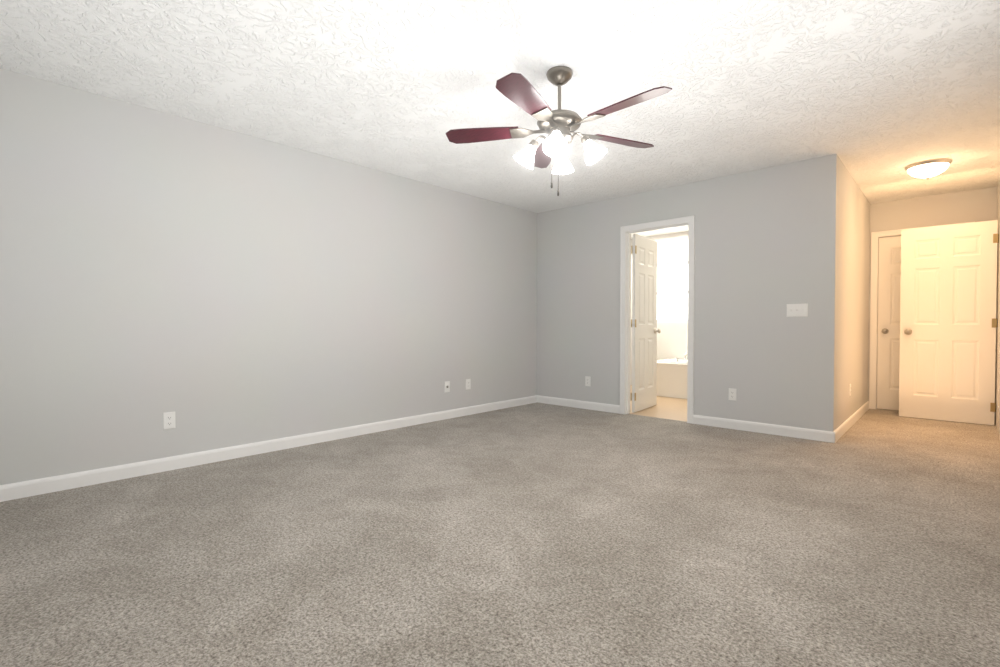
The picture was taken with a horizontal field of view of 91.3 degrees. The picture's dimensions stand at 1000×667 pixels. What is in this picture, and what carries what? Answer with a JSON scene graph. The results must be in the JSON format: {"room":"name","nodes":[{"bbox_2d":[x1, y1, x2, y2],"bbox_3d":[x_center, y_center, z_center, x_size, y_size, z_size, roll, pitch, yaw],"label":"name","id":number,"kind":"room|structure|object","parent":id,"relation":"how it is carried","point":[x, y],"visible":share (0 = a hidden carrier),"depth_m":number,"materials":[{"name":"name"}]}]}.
{"room":"empty bedroom","nodes":[
{"label":"empty bedroom","id":0,"kind":"room"},
{"bbox_2d":[0,68,536,484],"bbox_3d":[-1.425,-0.300,4.388,0.100,2.465,5.710,1,1,43],"label":"wall","id":1,"kind":"structure","parent":0,"point":[212,287],"depth_m":3.60,"materials":[{"name":"grey paint"}]},
{"bbox_2d":[163,412,175,429],"bbox_3d":[-2.295,0.604,3.389,0.017,0.116,0.072,1,1,43],"label":"electrical outlet","id":2,"kind":"object","parent":1,"relation":"attached to","point":[168,420],"visible":1,"depth_m":3.38,"materials":[{"name":"white plastic"}]},
{"bbox_2d":[0,395,536,501],"bbox_3d":[-1.383,0.887,4.369,0.015,0.092,5.510,1,1,43],"label":"baseboard","id":3,"kind":"structure","parent":1,"relation":"attached to","point":[18,490],"depth_m":3.60,"materials":[{"name":"white wood"}]},
{"bbox_2d":[444,381,449,391],"bbox_3d":[-0.564,0.573,5.248,0.016,0.116,0.072,1,1,43],"label":"outlet","id":4,"kind":"object","parent":1,"relation":"attached to","point":[447,386],"visible":1,"depth_m":5.25,"materials":[{"name":"white plastic"}]},
{"bbox_2d":[466,379,470,389],"bbox_3d":[-0.358,0.569,5.480,0.017,0.116,0.072,1,1,43],"label":"electrical outlet","id":5,"kind":"object","parent":1,"relation":"attached to","point":[468,383],"visible":1,"depth_m":5.47,"materials":[{"name":"white plastic"}]},
{"bbox_2d":[0,402,999,666],"bbox_3d":[0.988,0.968,3.770,4.510,0.050,8.050,1,1,43],"label":"floor","id":6,"kind":"structure","parent":0,"point":[540,536],"depth_m":2.16,"materials":[{"name":"beige carpet"}]},
{"bbox_2d":[0,0,999,238],"bbox_3d":[1.056,-1.573,3.801,4.510,0.100,8.250,1,1,43],"label":"ceiling","id":7,"kind":"structure","parent":0,"point":[877,97],"depth_m":2.88,"materials":[{"name":"white paint"}]},
{"bbox_2d":[446,66,671,195],"bbox_3d":[0.366,-1.143,2.789,1.264,0.726,1.300,1,1,43],"label":"ceiling fan","id":8,"kind":"object","parent":7,"relation":"hanging from","point":[559,126],"visible":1,"depth_m":2.76,"materials":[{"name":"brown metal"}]},
{"bbox_2d":[905,158,951,178],"bbox_3d":[3.877,-1.465,4.428,0.326,0.137,0.326,1,1,43],"label":"hall light","id":9,"kind":"object","parent":7,"relation":"attached to","point":[927,169],"visible":1,"depth_m":4.35,"materials":[{"name":"white glass"}]},
{"bbox_2d":[629,385,686,421],"bbox_3d":[2.513,0.926,6.351,3.240,0.048,2.590,1,1,43],"label":"floor","id":10,"kind":"structure","parent":0,"point":[671,408],"depth_m":5.85,"materials":[{"name":"beige tile"}]},
{"bbox_2d":[657,353,687,398],"bbox_3d":[2.989,0.579,6.888,1.619,0.624,0.933,1,1,43],"label":"bathtub","id":11,"kind":"object","parent":10,"relation":"on","point":[671,377],"visible":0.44,"depth_m":6.82,"materials":[{"name":"white ceramic"}]},
{"bbox_2d":[631,231,687,384],"bbox_3d":[3.396,-0.347,7.209,3.140,2.465,0.100,1,1,43],"label":"wall","id":12,"kind":"structure","parent":0,"point":[672,340],"depth_m":7.76,"materials":[{"name":"grey paint"}]},
{"bbox_2d":[657,261,687,322],"bbox_3d":[2.885,-0.647,7.676,1.150,0.950,0.060,1,1,43],"label":"window","id":13,"kind":"structure","parent":12,"relation":"in","point":[672,292],"depth_m":7.79,"materials":[{"name":"white glass"}]},
{"bbox_2d":[537,154,837,431],"bbox_3d":[1.706,-0.316,5.312,3.240,2.465,0.100,1,1,43],"label":"wall","id":14,"kind":"structure","parent":0,"point":[766,239],"depth_m":4.74,"materials":[{"name":"grey paint"}]},
{"bbox_2d":[537,395,619,413],"bbox_3d":[0.926,0.860,5.975,1.220,0.092,0.015,1,1,43],"label":"baseboard","id":15,"kind":"structure","parent":14,"relation":"attached to","point":[611,408],"depth_m":5.93,"materials":[{"name":"white wood"}]},
{"bbox_2d":[585,376,590,385],"bbox_3d":[1.056,0.573,5.860,0.072,0.116,0.017,1,1,43],"label":"electrical outlet","id":16,"kind":"object","parent":14,"relation":"attached to","point":[587,380],"visible":1,"depth_m":5.86,"materials":[{"name":"white plastic"}]},
{"bbox_2d":[631,234,660,412],"bbox_3d":[1.741,-0.121,5.867,0.177,2.045,0.714,1,1,38],"label":"door","id":17,"kind":"structure","parent":14,"relation":"in","point":[644,322],"depth_m":5.81,"materials":[{"name":"white paint"}]},
{"bbox_2d":[620,216,694,423],"bbox_3d":[1.714,-0.143,5.308,0.830,2.120,0.142,1,1,43],"label":"door frame","id":18,"kind":"structure","parent":14,"relation":"attached to","point":[690,220],"depth_m":5.49,"materials":[{"name":"white wood"}]},
{"bbox_2d":[728,388,736,400],"bbox_3d":[2.259,0.591,4.746,0.072,0.116,0.017,1,1,43],"label":"electrical outlet","id":19,"kind":"object","parent":14,"relation":"attached to","point":[732,394],"visible":1,"depth_m":4.74,"materials":[{"name":"white plastic"}]},
{"bbox_2d":[693,415,834,442],"bbox_3d":[2.421,0.883,4.591,1.215,0.092,0.015,1,1,43],"label":"baseboard","id":20,"kind":"structure","parent":14,"relation":"attached to","point":[803,433],"depth_m":4.53,"materials":[{"name":"white wood"}]},
{"bbox_2d":[787,304,807,316],"bbox_3d":[2.652,-0.207,4.362,0.165,0.116,0.025,1,1,43],"label":"switch plate","id":21,"kind":"object","parent":14,"relation":"attached to","point":[797,310],"visible":1,"depth_m":4.36,"materials":[{"name":"white plastic"}]},
{"bbox_2d":[835,157,869,429],"bbox_3d":[3.755,-0.314,5.213,0.100,2.465,2.540,1,1,43],"label":"wall","id":22,"kind":"structure","parent":0,"point":[853,272],"depth_m":4.87,"materials":[{"name":"grey paint"}]},
{"bbox_2d":[833,401,868,442],"bbox_3d":[3.656,0.875,5.042,0.015,0.092,2.355,1,1,43],"label":"baseboard","id":23,"kind":"structure","parent":22,"relation":"attached to","point":[844,427],"depth_m":4.76,"materials":[{"name":"white wood"}]},
{"bbox_2d":[868,187,996,400],"bbox_3d":[4.914,-0.319,5.530,1.170,2.465,0.100,1,1,43],"label":"wall","id":24,"kind":"structure","parent":0,"point":[978,205],"depth_m":5.49,"materials":[{"name":"grey paint"}]},
{"bbox_2d":[877,236,900,409],"bbox_3d":[4.823,-0.117,5.611,0.769,2.045,0.177,1,1,43],"label":"door","id":25,"kind":"structure","parent":24,"relation":"in","point":[889,291],"depth_m":5.79,"materials":[{"name":"white paint"}]},
{"bbox_2d":[869,222,972,408],"bbox_3d":[4.816,-0.148,5.611,0.890,2.120,0.122,1,1,43],"label":"door frame","id":26,"kind":"structure","parent":24,"relation":"attached to","point":[873,318],"depth_m":5.85,"materials":[{"name":"white wood"}]},
{"bbox_2d":[994,180,999,433],"bbox_3d":[2.572,-0.264,2.214,0.100,2.465,7.950,1,1,43],"label":"wall","id":27,"kind":"structure","parent":0,"point":[997,390],"depth_m":4.83,"materials":[{"name":"grey paint"}]},
{"bbox_2d":[899,220,998,424],"bbox_3d":[4.681,-0.108,5.123,0.754,2.045,0.177,1,1,43],"label":"door","id":28,"kind":"structure","parent":27,"relation":"in","point":[948,320],"depth_m":5.09,"materials":[{"name":"white paint"}]}
]}

